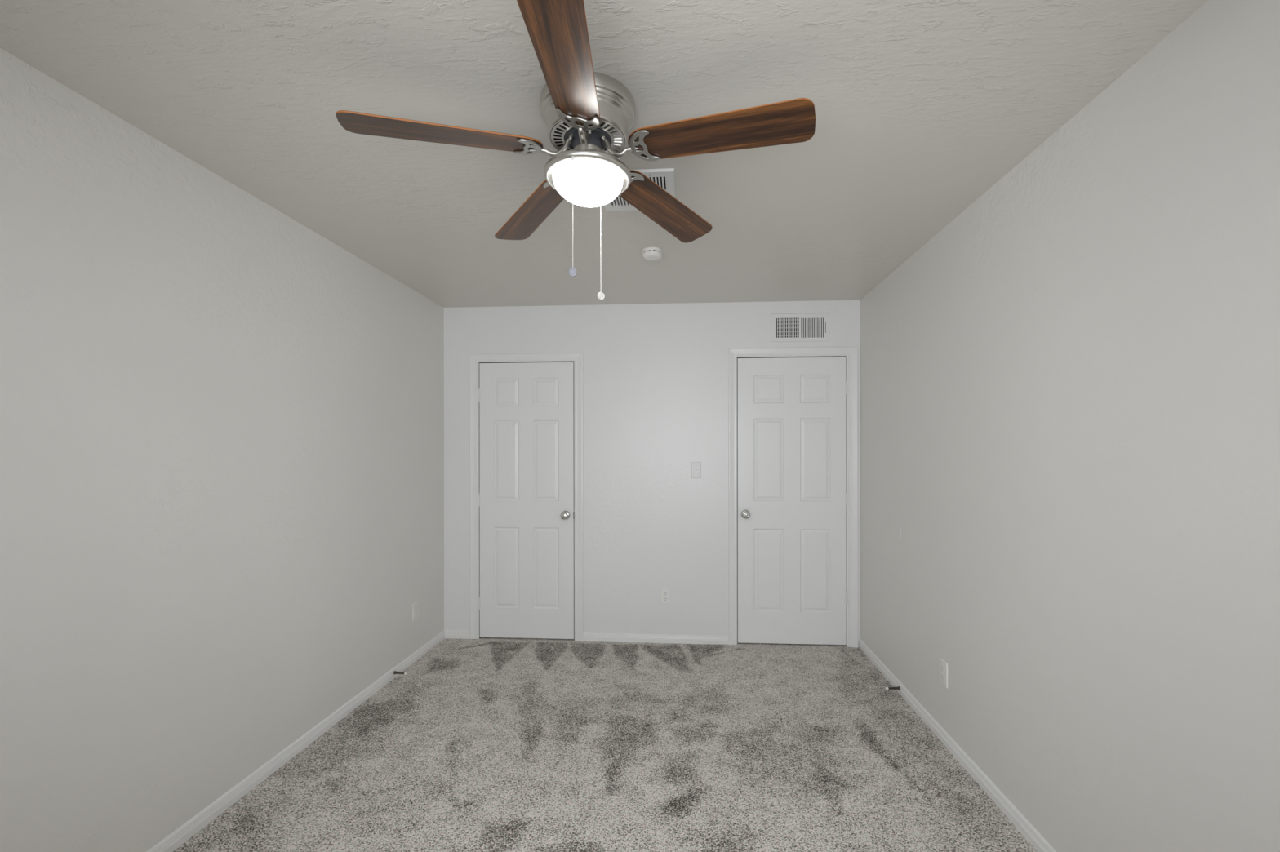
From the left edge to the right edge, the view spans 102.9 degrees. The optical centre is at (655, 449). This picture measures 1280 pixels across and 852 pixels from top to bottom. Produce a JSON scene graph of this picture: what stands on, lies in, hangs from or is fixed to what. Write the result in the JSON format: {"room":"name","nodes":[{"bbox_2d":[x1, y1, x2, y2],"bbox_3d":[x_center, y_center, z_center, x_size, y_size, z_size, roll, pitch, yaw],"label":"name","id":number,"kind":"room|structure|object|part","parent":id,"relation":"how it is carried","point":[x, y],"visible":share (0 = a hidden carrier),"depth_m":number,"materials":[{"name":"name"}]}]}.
{"room":"empty bedroom","nodes":[
{"label":"empty bedroom","id":0,"kind":"room"},
{"bbox_2d":[0,48,444,851],"bbox_3d":[-1.749,0.196,1.666,0.120,2.490,4.456,0,0,3],"label":"wall","id":1,"kind":"structure","parent":0,"point":[222,424],"depth_m":1.77,"materials":[{"name":"paint"}]},
{"bbox_2d":[146,630,444,851],"bbox_3d":[-1.682,1.362,1.662,0.012,0.058,4.216,0,0,3],"label":"baseboard","id":2,"kind":"structure","parent":1,"relation":"attached to","point":[175,839],"depth_m":2.21,"materials":[{"name":"white paint"}]},
{"bbox_2d":[393,671,407,675],"bbox_3d":[-1.551,1.360,3.104,0.078,0.020,0.020,0,0,3],"label":"door stop","id":3,"kind":"object","parent":1,"relation":"attached to","point":[395,672],"visible":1,"depth_m":3.10,"materials":[{"name":"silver metal"}]},
{"bbox_2d":[412,600,418,622],"bbox_3d":[-1.582,1.067,3.367,0.008,0.116,0.071,0,0,3],"label":"wall outlet","id":4,"kind":"object","parent":1,"relation":"attached to","point":[415,606],"visible":1,"depth_m":3.36,"materials":[{"name":"white plastic"}]},
{"bbox_2d":[0,0,1208,307],"bbox_3d":[-0.190,-1.100,1.572,3.247,0.100,4.456,0,0,3],"label":"ceiling","id":5,"kind":"structure","parent":0,"point":[922,107],"depth_m":1.56,"materials":[{"name":"paint"}]},
{"bbox_2d":[335,0,815,299],"bbox_3d":[-0.197,-0.768,1.512,1.271,0.564,1.240,0,0,3],"label":"ceiling fan","id":6,"kind":"object","parent":5,"relation":"hanging from","point":[588,115],"visible":1,"depth_m":1.44,"materials":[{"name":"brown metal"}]},
{"bbox_3d":[-0.581,-0.876,1.420,0.527,0.006,0.143,-4,13,-19],"label":"blade","id":7,"kind":"part","parent":6,"relation":"part of","materials":[{"name":"brown wood"}]},
{"bbox_3d":[-0.442,-0.877,1.873,0.143,0.006,0.527,-14,5,-36],"label":"blade","id":8,"kind":"part","parent":6,"relation":"part of","materials":[{"name":"brown wood"}]},
{"bbox_3d":[-0.296,-0.907,1.526,0.097,0.070,0.033,0,0,-12],"label":"blade arm","id":9,"kind":"part","parent":6,"relation":"part of","materials":[{"name":"silver metal"}]},
{"bbox_3d":[-0.206,-0.883,1.154,0.143,0.006,0.527,12,3,0],"label":"blade","id":10,"kind":"part","parent":6,"relation":"part of","materials":[{"name":"brown wood"}]},
{"bbox_3d":[-0.232,-0.665,1.428,0.007,0.312,0.007,0,0,42],"label":"pull chain","id":11,"kind":"part","parent":6,"relation":"part of","materials":[{"name":"silver metal"}]},
{"bbox_3d":[-0.208,-0.907,1.458,0.033,0.070,0.097,0,0,3],"label":"blade arm","id":12,"kind":"part","parent":6,"relation":"part of","materials":[{"name":"silver metal"}]},
{"bbox_3d":[-0.205,-0.792,1.553,0.213,0.075,0.213,0,0,3],"label":"lamp shade","id":13,"kind":"part","parent":6,"relation":"part of","materials":[{"name":"white glass"}]},
{"bbox_3d":[-0.180,-0.671,1.679,0.007,0.306,0.007,0,0,42],"label":"pull chain","id":14,"kind":"part","parent":6,"relation":"part of","materials":[{"name":"silver metal"}]},
{"bbox_3d":[-0.116,-0.907,1.526,0.096,0.070,0.047,0,0,3],"label":"blade arm","id":15,"kind":"part","parent":6,"relation":"part of","materials":[{"name":"silver metal"}]},
{"bbox_3d":[0.029,-0.884,1.875,0.143,0.006,0.527,-15,-12,35],"label":"blade","id":16,"kind":"part","parent":6,"relation":"part of","materials":[{"name":"brown wood"}]},
{"bbox_3d":[0.172,-0.883,1.426,0.527,0.006,0.143,3,-10,19],"label":"blade","id":17,"kind":"part","parent":6,"relation":"part of","materials":[{"name":"brown wood"}]},
{"bbox_2d":[603,168,675,211],"bbox_3d":[-0.075,-1.045,2.067,0.310,0.011,0.310,0,0,3],"label":"ceiling vent","id":18,"kind":"object","parent":5,"relation":"in","point":[664,178],"visible":0.32,"depth_m":2.00,"materials":[{"name":"white metal"}]},
{"bbox_2d":[642,247,662,261],"bbox_3d":[-0.017,-1.030,2.696,0.105,0.041,0.105,0,0,3],"label":"smoke detector","id":19,"kind":"object","parent":5,"relation":"attached to","point":[650,254],"visible":1,"depth_m":2.66,"materials":[{"name":"white plastic"}]},
{"bbox_2d":[173,637,1037,851],"bbox_3d":[-0.182,1.390,1.667,3.007,0.001,4.406,0,0,3],"label":"floor","id":20,"kind":"structure","parent":0,"point":[484,744],"depth_m":2.27,"materials":[{"name":"grey carpet"}]},
{"bbox_2d":[444,300,860,646],"bbox_3d":[-0.056,0.195,3.772,3.007,2.490,0.190,0,0,3],"label":"wall","id":21,"kind":"structure","parent":0,"point":[655,375],"depth_m":3.68,"materials":[{"name":"white paint"}]},
{"bbox_2d":[478,362,574,639],"bbox_3d":[-0.947,0.372,3.716,0.716,2.017,0.100,0,0,3],"label":"door","id":22,"kind":"structure","parent":21,"relation":"in","point":[526,495],"depth_m":3.73,"materials":[{"name":"white paint"}]},
{"bbox_3d":[-0.656,0.477,3.681,0.065,0.065,0.066,0,0,3],"label":"knob","id":23,"kind":"part","parent":22,"relation":"part of","materials":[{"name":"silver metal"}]},
{"bbox_2d":[469,352,583,641],"bbox_3d":[-0.942,0.344,3.777,0.842,2.093,0.126,0,0,3],"label":"door frame","id":24,"kind":"structure","parent":21,"relation":"attached to","point":[577,357],"depth_m":3.72,"materials":[{"name":"white paint"}]},
{"bbox_2d":[444,630,728,644],"bbox_3d":[-0.520,1.361,3.698,2.087,0.058,0.012,0,0,3],"label":"baseboard","id":25,"kind":"structure","parent":21,"relation":"attached to","point":[458,634],"depth_m":3.67,"materials":[{"name":"white paint"}]},
{"bbox_2d":[660,587,670,604],"bbox_3d":[0.071,1.055,3.665,0.071,0.116,0.008,0,0,3],"label":"wall outlet","id":26,"kind":"object","parent":21,"relation":"attached to","point":[664,592],"visible":1,"depth_m":3.66,"materials":[{"name":"white plastic"}]},
{"bbox_2d":[691,462,701,478],"bbox_3d":[0.291,0.148,3.645,0.071,0.116,0.020,0,0,3],"label":"light switch","id":27,"kind":"object","parent":21,"relation":"attached to","point":[695,466],"visible":1,"depth_m":3.65,"materials":[{"name":"white plastic"}]},
{"bbox_2d":[737,356,847,644],"bbox_3d":[0.968,0.363,3.602,0.766,2.030,0.099,0,0,3],"label":"door","id":28,"kind":"structure","parent":21,"relation":"in","point":[792,495],"depth_m":3.62,"materials":[{"name":"white paint"}]},
{"bbox_3d":[0.640,0.461,3.605,0.065,0.065,0.062,0,0,3],"label":"knob","id":29,"kind":"part","parent":28,"relation":"part of","materials":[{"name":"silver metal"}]},
{"bbox_2d":[728,346,857,647],"bbox_3d":[0.974,0.333,3.662,0.902,2.110,0.126,0,0,3],"label":"door frame","id":30,"kind":"structure","parent":21,"relation":"attached to","point":[851,352],"depth_m":3.59,"materials":[{"name":"white paint"}]},
{"bbox_2d":[770,312,829,342],"bbox_3d":[1.022,-0.864,3.604,0.409,0.204,0.015,0,0,3],"label":"air vent","id":31,"kind":"object","parent":21,"relation":"in","point":[813,326],"visible":1,"depth_m":3.60,"materials":[{"name":"white metal"}]},
{"bbox_2d":[859,0,1279,851],"bbox_3d":[1.371,0.193,1.478,0.124,2.490,4.456,0,0,3],"label":"wall","id":32,"kind":"structure","parent":0,"point":[1069,392],"depth_m":1.47,"materials":[{"name":"paint"}]},
{"bbox_2d":[885,686,900,690],"bbox_3d":[1.348,1.357,2.899,0.078,0.020,0.020,0,0,3],"label":"door stop","id":33,"kind":"object","parent":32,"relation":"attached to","point":[898,687],"visible":1,"depth_m":2.90,"materials":[{"name":"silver metal"}]},
{"bbox_2d":[939,657,947,688],"bbox_3d":[1.366,1.060,2.421,0.008,0.116,0.071,0,0,3],"label":"wall outlet","id":34,"kind":"object","parent":32,"relation":"attached to","point":[943,664],"visible":1,"depth_m":2.41,"materials":[{"name":"white plastic"}]},
{"bbox_2d":[940,665,944,672],"bbox_3d":[1.363,1.040,2.421,0.002,0.027,0.033,0,0,3],"label":"receptacle","id":35,"kind":"object","parent":34,"relation":"attached to","point":[942,667],"depth_m":2.42,"materials":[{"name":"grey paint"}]},
{"bbox_2d":[940,673,944,680],"bbox_3d":[1.363,1.079,2.421,0.002,0.027,0.033,0,0,3],"label":"receptacle","id":36,"kind":"object","parent":34,"relation":"attached to","point":[942,675],"depth_m":2.42,"materials":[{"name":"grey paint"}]},
{"bbox_2d":[858,638,1056,851],"bbox_3d":[1.307,1.359,1.482,0.012,0.058,4.216,0,0,3],"label":"baseboard","id":37,"kind":"structure","parent":32,"relation":"attached to","point":[1016,818],"depth_m":2.19,"materials":[{"name":"white paint"}]}
]}

